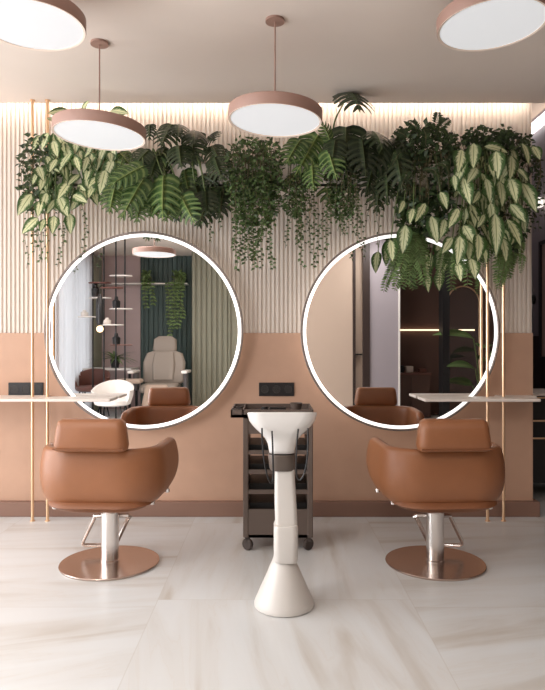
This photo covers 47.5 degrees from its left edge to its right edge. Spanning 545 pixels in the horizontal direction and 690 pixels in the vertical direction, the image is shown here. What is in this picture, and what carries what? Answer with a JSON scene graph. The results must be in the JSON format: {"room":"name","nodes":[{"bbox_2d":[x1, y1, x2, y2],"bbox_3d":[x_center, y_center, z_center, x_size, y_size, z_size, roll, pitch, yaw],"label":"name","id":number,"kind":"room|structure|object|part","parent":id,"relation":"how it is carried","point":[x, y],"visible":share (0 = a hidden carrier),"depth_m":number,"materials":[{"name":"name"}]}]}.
{"room":"salon","nodes":[
{"label":"salon","id":0,"kind":"room"},
{"bbox_2d":[0,483,544,689],"bbox_3d":[0.300,1.200,2.300,7.400,0.100,10.800,0,0,0],"label":"floor","id":1,"kind":"structure","parent":0,"point":[191,621],"depth_m":2.65,"materials":[{"name":"tile"}]},
{"bbox_2d":[30,99,34,521],"bbox_3d":[-1.568,-0.225,4.050,0.032,2.750,0.032,0,0,0],"label":"support pole","id":2,"kind":"object","parent":1,"relation":"on","point":[32,101],"visible":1,"depth_m":4.04,"materials":[{"name":"gold metal"}]},
{"bbox_2d":[45,99,49,521],"bbox_3d":[-1.470,-0.225,4.050,0.032,2.750,0.032,0,0,0],"label":"support pole","id":3,"kind":"object","parent":1,"relation":"on","point":[47,101],"visible":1,"depth_m":4.04,"materials":[{"name":"gold metal"}]},
{"bbox_2d":[40,418,178,581],"bbox_3d":[-0.854,0.753,3.246,0.658,0.793,0.652,0,0,0],"label":"chair","id":4,"kind":"object","parent":1,"relation":"on","point":[89,466],"visible":1,"depth_m":3.01,"materials":[{"name":"leather"}]},
{"bbox_3d":[-0.857,1.143,3.270,0.516,0.014,0.516,0,0,0],"label":"plate","id":5,"kind":"part","parent":4,"relation":"part of","materials":[{"name":"orange metal"}]},
{"bbox_2d":[40,437,178,502],"bbox_3d":[-0.858,0.651,3.245,0.644,0.290,0.527,0,0,3],"label":"chair backrest","id":6,"kind":"object","parent":4,"relation":"in","point":[136,475],"depth_m":3.00,"materials":[{"name":"leather"}]},
{"bbox_2d":[231,404,313,549],"bbox_3d":[0.000,0.754,3.620,0.464,0.791,0.360,0,0,0],"label":"trolley","id":7,"kind":"object","parent":1,"relation":"on","point":[258,493],"visible":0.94,"depth_m":3.45,"materials":[{"name":"brown"}]},
{"bbox_3d":[-0.149,0.739,3.620,0.030,0.670,0.340,0,0,0],"label":"panel","id":8,"kind":"part","parent":7,"relation":"part of","materials":[{"name":"brown"}]},
{"bbox_2d":[231,404,312,417],"bbox_3d":[-0.002,0.381,3.620,0.460,0.044,0.360,0,0,0],"label":"tray","id":9,"kind":"object","parent":7,"relation":"on","point":[238,410],"depth_m":3.55,"materials":[{"name":"brown"}]},
{"bbox_2d":[269,406,285,409],"bbox_3d":[0.031,0.377,3.690,0.100,0.018,0.060,0,0,0],"label":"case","id":10,"kind":"object","parent":7,"relation":"on","point":[270,407],"visible":0.94,"depth_m":3.66,"materials":[{"name":"black"}]},
{"bbox_2d":[248,438,306,454],"bbox_3d":[0.031,0.587,3.615,0.330,0.046,0.324,0,0,0],"label":"tray","id":11,"kind":"object","parent":7,"relation":"on","point":[254,444],"depth_m":3.51,"materials":[{"name":"black"}]},
{"bbox_3d":[0.031,0.449,3.462,0.330,0.092,0.016,0,0,0],"label":"rail","id":12,"kind":"part","parent":7,"relation":"part of","materials":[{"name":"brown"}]},
{"bbox_2d":[248,494,307,513],"bbox_3d":[0.031,0.915,3.615,0.330,0.046,0.324,0,0,0],"label":"tray","id":13,"kind":"object","parent":7,"relation":"on","point":[257,503],"depth_m":3.51,"materials":[{"name":"black"}]},
{"bbox_2d":[248,474,307,493],"bbox_3d":[0.031,0.807,3.615,0.330,0.046,0.324,0,0,0],"label":"tray","id":14,"kind":"object","parent":7,"relation":"on","point":[257,483],"depth_m":3.51,"materials":[{"name":"black"}]},
{"bbox_2d":[248,455,307,473],"bbox_3d":[0.031,0.696,3.615,0.330,0.046,0.324,0,0,0],"label":"tray","id":15,"kind":"object","parent":7,"relation":"on","point":[255,463],"depth_m":3.51,"materials":[{"name":"black"}]},
{"bbox_3d":[0.031,1.004,3.622,0.330,0.139,0.336,0,0,0],"label":"panel","id":16,"kind":"part","parent":7,"relation":"part of","materials":[{"name":"brown"}]},
{"bbox_2d":[290,402,301,409],"bbox_3d":[0.136,0.359,3.550,0.072,0.055,0.072,0,0,0],"label":"mixing bowl","id":17,"kind":"object","parent":7,"relation":"on","point":[294,405],"visible":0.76,"depth_m":3.52,"materials":[{"name":"brown"}]},
{"bbox_3d":[0.210,0.739,3.620,0.030,0.670,0.340,0,0,0],"label":"panel","id":18,"kind":"part","parent":7,"relation":"part of","materials":[{"name":"brown metal"}]},
{"bbox_2d":[247,412,316,617],"bbox_3d":[0.042,0.718,2.815,0.303,0.864,0.414,0,0,0],"label":"stand","id":19,"kind":"object","parent":1,"relation":"on","point":[283,592],"visible":1,"depth_m":2.67,"materials":[{"name":"white"}]},
{"bbox_3d":[0.042,0.384,2.830,0.303,0.196,0.384,0,0,0],"label":"bowl","id":20,"kind":"part","parent":19,"relation":"part of","materials":[{"name":"white ceramic"}]},
{"bbox_2d":[366,418,504,581],"bbox_3d":[0.854,0.753,3.246,0.658,0.793,0.652,0,0,0],"label":"chair","id":21,"kind":"object","parent":1,"relation":"on","point":[455,466],"visible":1,"depth_m":3.01,"materials":[{"name":"leather"}]},
{"bbox_2d":[366,437,504,502],"bbox_3d":[0.858,0.651,3.245,0.644,0.290,0.527,0,0,-3],"label":"seat","id":22,"kind":"object","parent":21,"relation":"in","point":[402,475],"depth_m":3.00,"materials":[{"name":"leather"}]},
{"bbox_3d":[0.857,1.143,3.270,0.516,0.014,0.516,0,0,0],"label":"plate","id":23,"kind":"part","parent":21,"relation":"part of","materials":[{"name":"orange metal"}]},
{"bbox_2d":[485,221,489,521],"bbox_3d":[1.404,0.071,4.050,0.032,2.158,0.032,0,0,0],"label":"support pole","id":24,"kind":"object","parent":1,"relation":"on","point":[487,268],"visible":0.56,"depth_m":4.04,"materials":[{"name":"gold metal"}]},
{"bbox_2d":[501,216,505,521],"bbox_3d":[1.509,0.071,4.050,0.032,2.158,0.032,0,0,0],"label":"support pole","id":25,"kind":"object","parent":1,"relation":"on","point":[503,287],"visible":0.55,"depth_m":4.04,"materials":[{"name":"gold metal"}]},
{"bbox_2d":[533,389,544,482],"bbox_3d":[2.090,0.755,4.865,0.470,0.790,0.510,0,0,0],"label":"sideboard","id":26,"kind":"object","parent":1,"relation":"on","point":[538,407],"visible":0.11,"depth_m":4.62,"materials":[{"name":"black wood"}]},
{"bbox_2d":[0,0,544,102],"bbox_3d":[0.300,-1.750,0.500,7.400,0.300,7.200,0,0,0],"label":"ceiling","id":27,"kind":"structure","parent":0,"point":[158,51],"depth_m":3.44,"materials":[{"name":"paint"}]},
{"bbox_2d":[0,0,85,51],"bbox_3d":[-1.052,-1.493,2.700,0.462,0.214,0.462,0,0,0],"label":"pendant lamp","id":28,"kind":"object","parent":27,"relation":"hanging from","point":[37,25],"visible":1,"depth_m":2.69,"materials":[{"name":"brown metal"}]},
{"bbox_3d":[-1.052,-1.416,2.700,0.462,0.057,0.462,0,0,0],"label":"lamp shade","id":29,"kind":"part","parent":28,"relation":"part of","materials":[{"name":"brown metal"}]},
{"bbox_2d":[51,38,145,150],"bbox_3d":[-0.914,-1.345,3.280,0.483,0.510,0.481,0,0,0],"label":"pendant lamp","id":30,"kind":"object","parent":27,"relation":"hanging from","point":[99,129],"visible":1,"depth_m":3.21,"materials":[{"name":"brown metal"}]},
{"bbox_3d":[-0.914,-1.132,3.280,0.483,0.082,0.481,0,0,0],"label":"lamp shade","id":31,"kind":"part","parent":30,"relation":"part of","materials":[{"name":"brown metal"}]},
{"bbox_2d":[54,120,142,148],"bbox_3d":[-0.915,-1.109,3.280,0.457,0.027,0.457,0,0,0],"label":"diffuser","id":32,"kind":"object","parent":30,"relation":"attached to","point":[94,134],"depth_m":3.24,"materials":[{"name":"white plastic"}]},
{"bbox_3d":[-0.915,-1.374,3.280,0.007,0.427,0.007,0,0,23],"label":"cord","id":33,"kind":"part","parent":30,"relation":"part of","materials":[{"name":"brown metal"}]},
{"bbox_2d":[228,15,322,136],"bbox_3d":[0.013,-1.344,3.050,0.464,0.511,0.462,0,0,0],"label":"pendant lamp","id":34,"kind":"object","parent":27,"relation":"hanging from","point":[274,113],"visible":1,"depth_m":2.99,"materials":[{"name":"brown metal"}]},
{"bbox_2d":[231,104,318,135],"bbox_3d":[0.012,-1.105,3.050,0.438,0.022,0.438,0,0,0],"label":"diffuser","id":35,"kind":"object","parent":34,"relation":"attached to","point":[256,119],"depth_m":3.03,"materials":[{"name":"white plastic"}]},
{"bbox_3d":[0.012,-1.373,3.050,0.007,0.431,0.007,0,0,23],"label":"cord","id":36,"kind":"part","parent":34,"relation":"part of","materials":[{"name":"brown metal"}]},
{"bbox_3d":[0.013,-1.128,3.050,0.464,0.077,0.462,0,0,0],"label":"lamp shade","id":37,"kind":"part","parent":34,"relation":"part of","materials":[{"name":"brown metal"}]},
{"bbox_2d":[436,0,544,51],"bbox_3d":[0.955,-1.489,2.700,0.467,0.222,0.466,0,0,0],"label":"pendant lamp","id":38,"kind":"object","parent":27,"relation":"hanging from","point":[462,25],"visible":1,"depth_m":2.68,"materials":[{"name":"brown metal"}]},
{"bbox_2d":[532,109,544,388],"bbox_3d":[2.425,-0.450,6.000,0.150,3.200,3.400,0,0,0],"label":"wall","id":39,"kind":"structure","parent":0,"point":[538,235],"depth_m":5.52,"materials":[{"name":"grey"}]},
{"bbox_2d":[532,294,535,303],"bbox_3d":[2.348,-0.410,5.580,0.040,0.090,0.056,0,0,0],"label":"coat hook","id":40,"kind":"object","parent":39,"relation":"attached to","point":[533,295],"visible":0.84,"depth_m":5.56,"materials":[{"name":"black metal"}]},
{"bbox_2d":[532,112,544,133],"bbox_3d":[2.328,-1.940,5.850,0.055,0.060,3.100,0,0,0],"label":"ceiling light strip","id":41,"kind":"object","parent":39,"relation":"attached to","point":[539,122],"visible":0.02,"depth_m":5.38,"materials":[{"name":"white"}]},
{"bbox_2d":[538,240,544,359],"bbox_3d":[2.340,-0.385,5.060,0.030,1.030,0.720,0,0,0],"label":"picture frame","id":42,"kind":"object","parent":39,"relation":"attached to","point":[541,245],"visible":1,"depth_m":5.39,"materials":[{"name":"black"}]},
{"bbox_2d":[542,244,544,356],"bbox_3d":[2.348,-0.385,5.060,0.010,0.970,0.660,0,0,0],"label":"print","id":43,"kind":"object","parent":42,"relation":"attached to","point":[543,245],"depth_m":5.36},
{"bbox_2d":[538,197,544,207],"bbox_3d":[2.310,-1.235,5.380,0.110,0.088,0.132,0,0,0],"label":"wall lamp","id":44,"kind":"object","parent":39,"relation":"attached to","point":[541,201],"visible":0.34,"depth_m":5.33,"materials":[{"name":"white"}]},
{"bbox_2d":[532,103,544,118],"bbox_3d":[2.180,-2.100,5.900,0.840,0.100,3.600,0,0,0],"label":"ceiling","id":45,"kind":"structure","parent":0,"point":[537,108],"depth_m":5.37,"materials":[{"name":"beige paint"}]},
{"bbox_3d":[-0.826,-0.400,4.306,5.148,3.100,0.188,0,0,0],"label":"wall","id":46,"kind":"structure","parent":0,"visible":0},
{"bbox_2d":[8,383,42,394],"bbox_3d":[-1.664,0.296,4.182,0.229,0.074,0.011,0,0,0],"label":"power socket","id":47,"kind":"object","parent":46,"relation":"attached to","point":[13,388],"visible":0.96,"depth_m":4.18,"materials":[{"name":"black plastic"}]},
{"bbox_2d":[10,385,17,393],"bbox_3d":[-1.742,0.299,4.178,0.056,0.056,0.002,0,0,0],"label":"outlet","id":48,"kind":"object","parent":47,"relation":"attached to","point":[13,388],"depth_m":4.18,"materials":[{"name":"black plastic"}]},
{"bbox_2d":[21,385,29,393],"bbox_3d":[-1.664,0.299,4.178,0.056,0.056,0.002,0,0,0],"label":"outlet","id":49,"kind":"object","parent":47,"relation":"attached to","point":[25,389],"depth_m":4.18,"materials":[{"name":"black plastic"}]},
{"bbox_2d":[34,385,40,393],"bbox_3d":[-1.586,0.299,4.178,0.056,0.056,0.002,0,0,0],"label":"outlet","id":50,"kind":"object","parent":47,"relation":"attached to","point":[37,388],"depth_m":4.18,"materials":[{"name":"black plastic"}]},
{"bbox_2d":[0,395,117,401],"bbox_3d":[-1.659,0.347,4.034,1.282,0.018,0.308,0,0,0],"label":"shelf","id":51,"kind":"object","parent":46,"relation":"attached to","point":[3,398],"visible":1,"depth_m":3.92,"materials":[{"name":"beige stone"}]},
{"bbox_2d":[44,231,243,430],"bbox_3d":[-0.853,-0.093,4.149,1.320,1.320,0.095,0,0,0],"label":"vanity mirror","id":52,"kind":"object","parent":46,"relation":"attached to","point":[151,321],"visible":0.94,"depth_m":4.11,"materials":[{"name":"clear mirror"}]},
{"bbox_2d":[0,103,531,332],"bbox_3d":[-0.723,-0.966,4.204,4.954,1.769,0.016,0,0,0],"label":"slatted wall panel","id":53,"kind":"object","parent":46,"relation":"attached to","point":[273,300],"depth_m":4.20,"materials":[{"name":"beige wood"}]},
{"bbox_2d":[0,333,532,499],"bbox_3d":[-0.720,0.534,4.294,4.960,1.231,0.212,0,0,0],"label":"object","id":54,"kind":"structure","parent":46,"relation":"attached to","point":[210,443],"depth_m":4.19,"materials":[{"name":"paint"}]},
{"bbox_2d":[0,498,539,516],"bbox_3d":[-0.705,1.100,4.282,4.990,0.100,0.275,0,0,0],"label":"baseboard","id":55,"kind":"structure","parent":46,"relation":"attached to","point":[8,508],"depth_m":4.14,"materials":[{"name":"brown wood"}]},
{"bbox_2d":[259,383,293,395],"bbox_3d":[0.027,0.300,4.182,0.229,0.081,0.011,0,0,0],"label":"power socket","id":56,"kind":"object","parent":46,"relation":"attached to","point":[265,389],"visible":1,"depth_m":4.18,"materials":[{"name":"black plastic"}]},
{"bbox_2d":[261,385,268,393],"bbox_3d":[-0.052,0.299,4.178,0.056,0.056,0.002,0,0,0],"label":"outlet","id":57,"kind":"object","parent":56,"relation":"attached to","point":[264,388],"depth_m":4.18,"materials":[{"name":"black plastic"}]},
{"bbox_2d":[272,385,280,393],"bbox_3d":[0.027,0.299,4.178,0.056,0.056,0.002,0,0,0],"label":"outlet","id":58,"kind":"object","parent":56,"relation":"attached to","point":[276,389],"depth_m":4.18,"materials":[{"name":"black plastic"}]},
{"bbox_2d":[284,385,291,393],"bbox_3d":[0.106,0.299,4.178,0.056,0.056,0.002,0,0,0],"label":"outlet","id":59,"kind":"object","parent":56,"relation":"attached to","point":[287,388],"depth_m":4.18,"materials":[{"name":"black plastic"}]},
{"bbox_2d":[54,164,528,195],"bbox_3d":[0.095,-1.080,4.064,3.070,0.140,0.260,0,0,0],"label":"trough","id":60,"kind":"object","parent":46,"relation":"attached to","point":[177,172],"visible":0.13,"depth_m":3.93,"materials":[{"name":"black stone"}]},
{"bbox_2d":[15,132,62,213],"bbox_3d":[-1.474,-1.107,3.968,0.369,0.551,0.270,0,0,0],"label":"leafy shrub","id":61,"kind":"object","parent":60,"relation":"in","point":[39,152],"visible":0.49,"depth_m":3.90,"materials":[{"name":"green plant"}]},
{"bbox_2d":[22,162,88,268],"bbox_3d":[-1.365,-0.820,3.957,0.410,0.682,0.207,0,0,0],"label":"trailing vine","id":62,"kind":"object","parent":60,"relation":"in","point":[29,186],"visible":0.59,"depth_m":3.90,"materials":[{"name":"green plant"}]},
{"bbox_2d":[17,100,128,233],"bbox_3d":[-1.234,-1.098,3.925,0.671,0.846,0.344,0,0,0],"label":"variegated plant","id":63,"kind":"object","parent":60,"relation":"in","point":[70,156],"visible":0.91,"depth_m":3.85,"materials":[{"name":"green plant"}]},
{"bbox_2d":[99,148,201,224],"bbox_3d":[-0.747,-0.992,3.916,0.708,0.527,0.383,0,0,0],"label":"monstera","id":64,"kind":"object","parent":60,"relation":"in","point":[169,200],"visible":0.88,"depth_m":3.79,"materials":[{"name":"green plant"}]},
{"bbox_2d":[130,123,232,228],"bbox_3d":[-0.611,-1.068,3.936,0.725,0.669,0.355,0,0,0],"label":"monstera","id":65,"kind":"object","parent":60,"relation":"in","point":[176,154],"visible":0.73,"depth_m":3.87,"materials":[{"name":"green plant"}]},
{"bbox_2d":[201,149,227,240],"bbox_3d":[-0.360,-0.946,3.974,0.196,0.586,0.231,0,0,0],"label":"trailing vine","id":66,"kind":"object","parent":60,"relation":"in","point":[212,187],"visible":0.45,"depth_m":3.92,"materials":[{"name":"green plant"}]},
{"bbox_2d":[222,135,285,271],"bbox_3d":[-0.113,-0.899,3.947,0.413,0.890,0.316,0,0,4],"label":"ivy","id":67,"kind":"object","parent":60,"relation":"in","point":[267,190],"visible":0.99,"depth_m":3.86,"materials":[{"name":"green plant"}]},
{"bbox_2d":[281,159,316,268],"bbox_3d":[0.180,-0.860,3.947,0.227,0.777,0.250,0,0,16],"label":"trailing vine","id":68,"kind":"object","parent":60,"relation":"in","point":[300,188],"visible":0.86,"depth_m":3.87,"materials":[{"name":"green plant"}]},
{"bbox_2d":[279,121,345,205],"bbox_3d":[0.253,-1.130,3.917,0.434,0.496,0.337,0,0,0],"label":"monstera","id":69,"kind":"object","parent":60,"relation":"in","point":[298,148],"visible":0.83,"depth_m":3.83,"materials":[{"name":"green plant"}]},
{"bbox_2d":[311,162,365,263],"bbox_3d":[0.410,-0.880,3.952,0.343,0.738,0.268,0,0,0],"label":"trailing vine","id":70,"kind":"object","parent":60,"relation":"in","point":[350,200],"visible":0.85,"depth_m":3.88,"materials":[{"name":"green plant"}]},
{"bbox_2d":[320,92,413,214],"bbox_3d":[0.590,-1.215,3.904,0.601,0.796,0.416,0,0,0],"label":"monstera","id":71,"kind":"object","parent":60,"relation":"in","point":[369,158],"visible":0.86,"depth_m":3.84,"materials":[{"name":"green plant"}]},
{"bbox_2d":[364,180,389,244],"bbox_3d":[0.660,-0.879,3.947,0.163,0.565,0.226,0,0,0],"label":"trailing vine","id":72,"kind":"object","parent":60,"relation":"in","point":[374,180],"visible":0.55,"depth_m":3.90,"materials":[{"name":"green plant"}]},
{"bbox_2d":[390,154,431,286],"bbox_3d":[0.892,-0.807,3.972,0.251,0.886,0.252,0,0,28],"label":"fern","id":73,"kind":"object","parent":60,"relation":"in","point":[417,247],"visible":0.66,"depth_m":3.93,"materials":[{"name":"green plant"}]},
{"bbox_2d":[384,150,448,261],"bbox_3d":[0.869,-0.878,3.896,0.364,0.732,0.338,0,0,-17],"label":"variegated plant","id":74,"kind":"object","parent":60,"relation":"in","point":[437,228],"visible":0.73,"depth_m":3.83,"materials":[{"name":"green plant"}]},
{"bbox_2d":[385,117,459,237],"bbox_3d":[0.957,-1.077,3.959,0.540,0.805,0.302,0,0,0],"label":"leafy shrub","id":75,"kind":"object","parent":60,"relation":"in","point":[434,203],"visible":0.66,"depth_m":3.88,"materials":[{"name":"green plant"}]},
{"bbox_2d":[392,112,457,189],"bbox_3d":[0.956,-1.207,3.865,0.306,0.506,0.378,0,0,44],"label":"fern","id":76,"kind":"object","parent":60,"relation":"in","point":[441,120],"visible":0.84,"depth_m":3.85,"materials":[{"name":"green plant"}]},
{"bbox_2d":[449,150,525,288],"bbox_3d":[1.364,-0.799,3.978,0.494,0.903,0.246,0,0,0],"label":"fern","id":77,"kind":"object","parent":60,"relation":"in","point":[504,268],"visible":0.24,"depth_m":3.93,"materials":[{"name":"green plant"}]},
{"bbox_2d":[442,142,542,280],"bbox_3d":[1.345,-0.820,3.902,0.626,0.879,0.420,0,0,0],"label":"variegated plant","id":78,"kind":"object","parent":60,"relation":"in","point":[502,168],"visible":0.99,"depth_m":3.75,"materials":[{"name":"green plant"}]},
{"bbox_2d":[454,124,535,253],"bbox_3d":[1.415,-0.993,3.982,0.589,0.849,0.254,0,0,0],"label":"leafy shrub","id":79,"kind":"object","parent":60,"relation":"in","point":[502,137],"visible":0.28,"depth_m":3.92,"materials":[{"name":"green plant"}]},
{"bbox_2d":[509,154,544,234],"bbox_3d":[1.612,-0.875,3.949,0.298,0.752,0.215,0,0,-20],"label":"trailing vine","id":80,"kind":"object","parent":60,"relation":"in","point":[538,172],"visible":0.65,"depth_m":3.91,"materials":[{"name":"green plant"}]},
{"bbox_2d":[300,232,499,430],"bbox_3d":[0.846,-0.089,4.149,1.320,1.320,0.095,0,0,0],"label":"vanity mirror","id":81,"kind":"object","parent":46,"relation":"attached to","point":[371,346],"visible":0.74,"depth_m":4.11,"materials":[{"name":"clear mirror"}]},
{"bbox_2d":[418,395,540,401],"bbox_3d":[1.347,0.347,4.034,0.785,0.018,0.308,0,0,0],"label":"shelf","id":82,"kind":"object","parent":46,"relation":"attached to","point":[497,398],"visible":1,"depth_m":3.92,"materials":[{"name":"beige stone"}]}
]}

